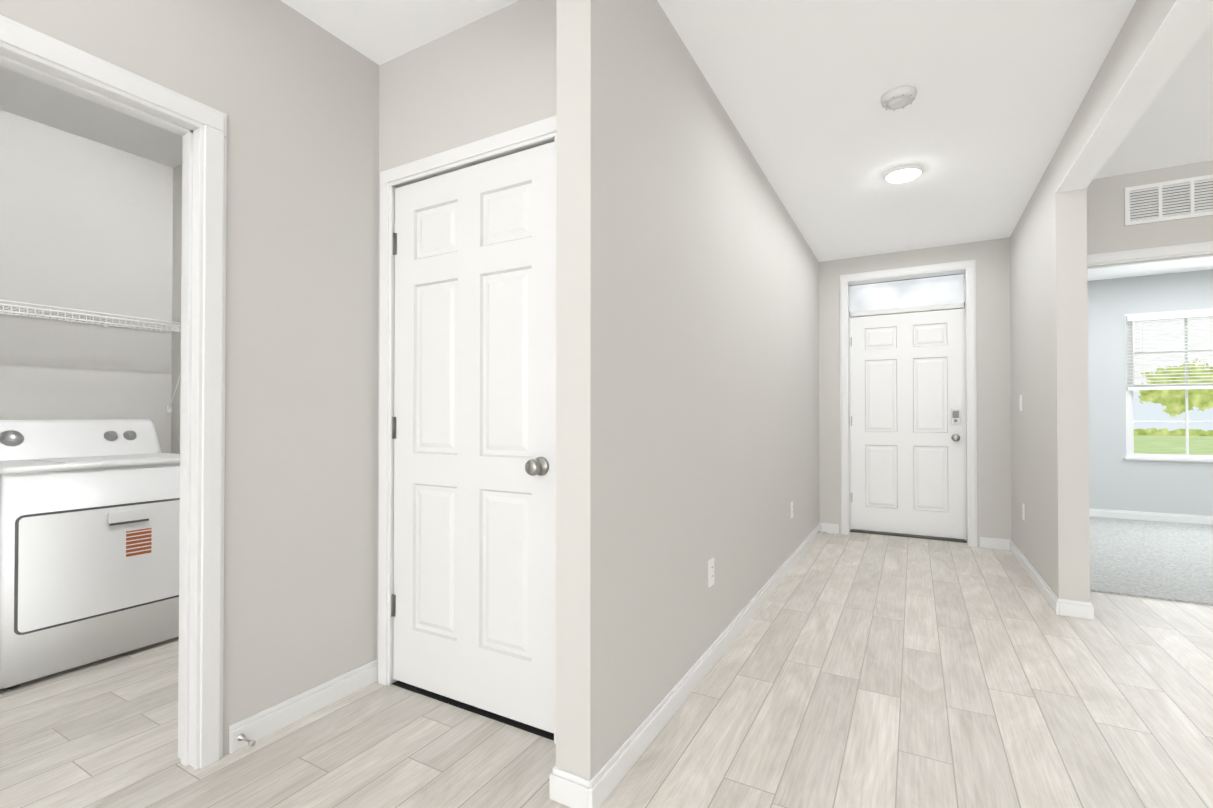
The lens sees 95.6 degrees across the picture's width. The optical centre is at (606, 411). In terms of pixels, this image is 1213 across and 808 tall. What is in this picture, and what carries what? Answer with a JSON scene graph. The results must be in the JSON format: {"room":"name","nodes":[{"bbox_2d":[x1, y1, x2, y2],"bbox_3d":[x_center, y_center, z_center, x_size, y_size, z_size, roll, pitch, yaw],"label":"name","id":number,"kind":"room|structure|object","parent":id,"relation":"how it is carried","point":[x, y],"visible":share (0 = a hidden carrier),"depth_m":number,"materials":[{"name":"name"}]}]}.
{"room":"entrance hallway","nodes":[
{"label":"entrance hallway","id":0,"kind":"room"},
{"bbox_2d":[0,110,172,452],"bbox_3d":[-3.028,-0.165,2.510,0.115,2.560,1.950,0,-1,29],"label":"wall","id":1,"kind":"structure","parent":0,"point":[86,224],"depth_m":2.89,"materials":[{"name":"paint"}]},
{"bbox_2d":[0,299,180,411],"bbox_3d":[-2.775,-0.244,2.369,0.450,0.486,1.708,0,-1,29],"label":"wire shelf","id":2,"kind":"object","parent":1,"relation":"attached to","point":[105,323],"visible":0.92,"depth_m":2.73,"materials":[{"name":"white metal"}]},
{"bbox_2d":[0,0,378,754],"bbox_3d":[-2.364,-0.191,-0.122,0.115,2.560,5.815,0,-1,29],"label":"wall","id":3,"kind":"structure","parent":0,"point":[290,92],"depth_m":1.95,"materials":[{"name":"paint"}]},
{"bbox_2d":[0,15,226,769],"bbox_3d":[-1.477,0.068,1.326,0.017,2.070,1.018,0,-1,29],"label":"trim","id":4,"kind":"structure","parent":3,"relation":"attached to","point":[212,181],"depth_m":1.72,"materials":[{"name":"white wood"}]},
{"bbox_2d":[237,733,255,746],"bbox_3d":[-1.167,1.068,1.784,0.073,0.022,0.022,0,-1,29],"label":"door stop","id":5,"kind":"object","parent":3,"relation":"attached to","point":[241,737],"depth_m":1.78,"materials":[{"name":"grey metal"}]},
{"bbox_2d":[171,0,556,740],"bbox_3d":[-1.036,-0.161,2.974,2.911,2.560,1.115,0,-1,29],"label":"wall","id":6,"kind":"structure","parent":0,"point":[492,74],"depth_m":2.08,"materials":[{"name":"paint"}]},
{"bbox_2d":[378,116,555,743],"bbox_3d":[-0.527,0.058,2.038,0.945,2.105,0.017,0,-1,29],"label":"trim","id":7,"kind":"structure","parent":6,"relation":"attached to","point":[544,129],"depth_m":2.23,"materials":[{"name":"white wood"}]},
{"bbox_2d":[391,142,553,732],"bbox_3d":[-0.529,0.086,2.046,0.821,2.010,0.099,0,-1,29],"label":"closet door","id":8,"kind":"structure","parent":6,"relation":"in","point":[472,605],"depth_m":2.04,"materials":[{"name":"white wood"}]},
{"bbox_2d":[0,532,1212,807],"bbox_3d":[0.863,1.144,0.363,8.990,0.100,10.065,0,-1,29],"label":"floor","id":9,"kind":"structure","parent":0,"point":[862,670],"depth_m":1.95,"materials":[{"name":"beige wood"}]},
{"bbox_2d":[0,419,179,688],"bbox_3d":[-2.473,0.579,2.633,0.680,1.075,0.744,0,-1,29],"label":"dryer","id":10,"kind":"object","parent":9,"relation":"on","point":[89,536],"visible":0.85,"depth_m":2.42,"materials":[{"name":"white metal"}]},
{"bbox_2d":[0,0,1212,280],"bbox_3d":[1.373,-1.507,1.301,8.990,0.100,12.155,0,-1,29],"label":"ceiling","id":11,"kind":"structure","parent":0,"point":[977,128],"depth_m":2.55,"materials":[{"name":"paint"}]},
{"bbox_2d":[881,86,915,110],"bbox_3d":[1.334,-1.424,2.511,0.144,0.043,0.144,0,-1,29],"label":"smoke detector","id":12,"kind":"object","parent":11,"relation":"attached to","point":[896,98],"visible":1,"depth_m":2.48,"materials":[{"name":"white plastic"}]},
{"bbox_2d":[883,165,923,182],"bbox_3d":[1.787,-1.420,3.312,0.216,0.035,0.216,0,-1,29],"label":"recessed light","id":13,"kind":"object","parent":11,"relation":"in","point":[903,173],"visible":1,"depth_m":3.27,"materials":[{"name":"white plastic"}]},
{"bbox_2d":[556,0,819,779],"bbox_3d":[0.935,-0.156,3.398,0.115,2.560,4.220,0,-1,29],"label":"wall","id":14,"kind":"structure","parent":0,"point":[687,356],"depth_m":1.94,"materials":[{"name":"paint"}]},
{"bbox_2d":[0,47,1212,766],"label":"door trim","id":15,"kind":"structure","parent":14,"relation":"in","point":[188,395],"depth_m":1.74,"materials":[{"name":"white wood"}]},
{"bbox_2d":[708,558,713,587],"bbox_3d":[0.461,0.709,2.417,0.007,0.116,0.072,0,-1,29],"label":"outlet","id":16,"kind":"object","parent":14,"relation":"attached to","point":[710,572],"visible":1,"depth_m":2.40,"materials":[{"name":"white plastic"}]},
{"bbox_2d":[229,508,1212,807],"bbox_3d":[1.367,1.053,1.266,8.760,0.100,11.900,0,-1,29],"label":"baseboard","id":17,"kind":"structure","parent":14,"relation":"attached to","point":[569,790],"depth_m":2.07,"materials":[{"name":"white wood"}]},
{"bbox_2d":[791,501,792,517],"bbox_3d":[1.355,0.720,4.014,0.007,0.116,0.072,0,-1,29],"label":"outlet","id":18,"kind":"object","parent":14,"relation":"attached to","point":[792,509],"visible":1,"depth_m":4.01,"materials":[{"name":"white plastic"}]},
{"bbox_2d":[819,237,1011,546],"bbox_3d":[2.729,-0.141,4.955,1.724,2.560,0.250,0,-1,29],"label":"wall","id":19,"kind":"structure","parent":0,"point":[994,484],"depth_m":4.59,"materials":[{"name":"paint"}]},
{"bbox_2d":[849,309,964,538],"bbox_3d":[2.723,0.112,5.019,0.930,2.015,0.108,0,-1,29],"label":"entry door","id":20,"kind":"structure","parent":19,"relation":"in","point":[907,426],"depth_m":5.01,"materials":[{"name":"white metal"}]},
{"bbox_2d":[850,529,966,542],"bbox_3d":[2.734,1.131,5.020,0.930,0.016,0.110,0,-1,29],"label":"threshold","id":21,"kind":"object","parent":19,"relation":"attached to","point":[910,535],"depth_m":4.97,"materials":[{"name":"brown metal"}]},
{"bbox_2d":[840,259,977,546],"bbox_3d":[2.635,-0.067,4.854,1.058,2.409,0.017,0,-1,29],"label":"trim","id":22,"kind":"structure","parent":19,"relation":"attached to","point":[970,265],"depth_m":4.68,"materials":[{"name":"white wood"}]},
{"bbox_2d":[1010,153,1089,601],"bbox_3d":[2.957,-0.153,3.734,0.133,2.560,1.660,0,-1,29],"label":"wall","id":23,"kind":"structure","parent":0,"point":[1049,378],"depth_m":3.15,"materials":[{"name":"paint"}]},
{"bbox_2d":[1019,395,1021,410],"bbox_3d":[3.056,-0.060,4.056,0.010,0.116,0.072,0,-1,29],"label":"light switch","id":24,"kind":"object","parent":23,"relation":"attached to","point":[1020,402],"visible":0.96,"depth_m":4.04,"materials":[{"name":"white plastic"}]},
{"bbox_2d":[1022,503,1024,520],"bbox_3d":[3.018,0.729,3.977,0.007,0.116,0.072,0,-1,29],"label":"outlet","id":25,"kind":"object","parent":23,"relation":"attached to","point":[1023,511],"visible":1,"depth_m":3.97,"materials":[{"name":"white plastic"}]},
{"bbox_2d":[1087,160,1212,254],"bbox_3d":[4.711,-0.165,2.509,4.125,2.560,0.115,0,-1,29],"label":"wall","id":26,"kind":"structure","parent":0,"point":[1108,230],"depth_m":3.31,"materials":[{"name":"paint"}]},
{"bbox_2d":[1087,241,1212,265],"bbox_3d":[3.324,0.074,3.207,0.977,2.094,0.017,0,-1,29],"label":"trim","id":27,"kind":"structure","parent":26,"relation":"attached to","point":[1200,248],"depth_m":3.26,"materials":[{"name":"white wood"}]},
{"bbox_2d":[1124,174,1212,225],"bbox_3d":[3.334,-1.238,3.218,0.450,0.230,0.010,0,-1,29],"label":"air vent","id":28,"kind":"object","parent":26,"relation":"in","point":[1192,197],"visible":1,"depth_m":3.23,"materials":[{"name":"white plastic"}]},
{"bbox_2d":[1087,269,1212,515],"bbox_3d":[6.270,-0.137,5.432,4.258,2.560,0.140,0,-1,29],"label":"wall","id":29,"kind":"structure","parent":0,"point":[1117,481],"depth_m":5.80,"materials":[{"name":"paint"}]},
{"bbox_2d":[1124,308,1212,462],"bbox_3d":[6.367,-0.257,5.361,2.020,1.540,0.169,0,-1,29],"label":"window","id":30,"kind":"structure","parent":29,"relation":"in","point":[1186,422],"depth_m":5.72,"materials":[{"name":"white plastic"}]},
{"bbox_2d":[1126,310,1212,389],"bbox_3d":[6.330,-0.617,5.300,1.962,0.783,0.057,0,-1,29],"label":"window blind","id":31,"kind":"object","parent":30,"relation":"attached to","point":[1173,315],"visible":0.96,"depth_m":5.62,"materials":[{"name":"white plastic"}]},
{"bbox_2d":[1089,517,1212,605],"bbox_3d":[5.585,1.173,3.940,4.240,0.112,3.390,0,-1,29],"label":"floor","id":32,"kind":"structure","parent":0,"point":[1170,561],"depth_m":4.15,"materials":[{"name":"grey carpet"}]},
{"bbox_3d":[-0.753,-0.232,-4.420,7.125,2.560,0.115,0,-1,29],"label":"wall","id":33,"kind":"structure","parent":0,"visible":0},
{"bbox_2d":[1056,0,1212,192],"bbox_3d":[0.588,-1.247,-0.489,0.133,0.003,8.040,0,-1,29],"label":"soffit","id":34,"kind":"structure","parent":33,"relation":"attached to","point":[1184,26],"depth_m":2.05,"materials":[{"name":"paint"}]},
{"bbox_2d":[1055,0,1176,192],"bbox_3d":[0.589,-1.362,-0.488,0.133,0.225,8.040,0,-1,29],"label":"beam","id":35,"kind":"structure","parent":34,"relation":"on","point":[1144,21],"depth_m":2.18,"materials":[{"name":"paint"}]},
{"label":"outside","id":36,"kind":"structure","parent":0,"visible":0},
{"bbox_2d":[867,309,1212,435],"bbox_3d":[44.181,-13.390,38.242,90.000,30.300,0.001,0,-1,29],"label":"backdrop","id":37,"kind":"structure","parent":36,"point":[1158,405],"depth_m":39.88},
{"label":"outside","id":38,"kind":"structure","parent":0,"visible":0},
{"bbox_2d":[1134,435,1212,454],"bbox_3d":[32.964,1.615,18.045,80.000,0.100,47.950,0,-1,29],"label":"lawn","id":39,"kind":"structure","parent":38,"point":[1151,444],"depth_m":26.42,"materials":[{"name":"green plant"}]}
]}

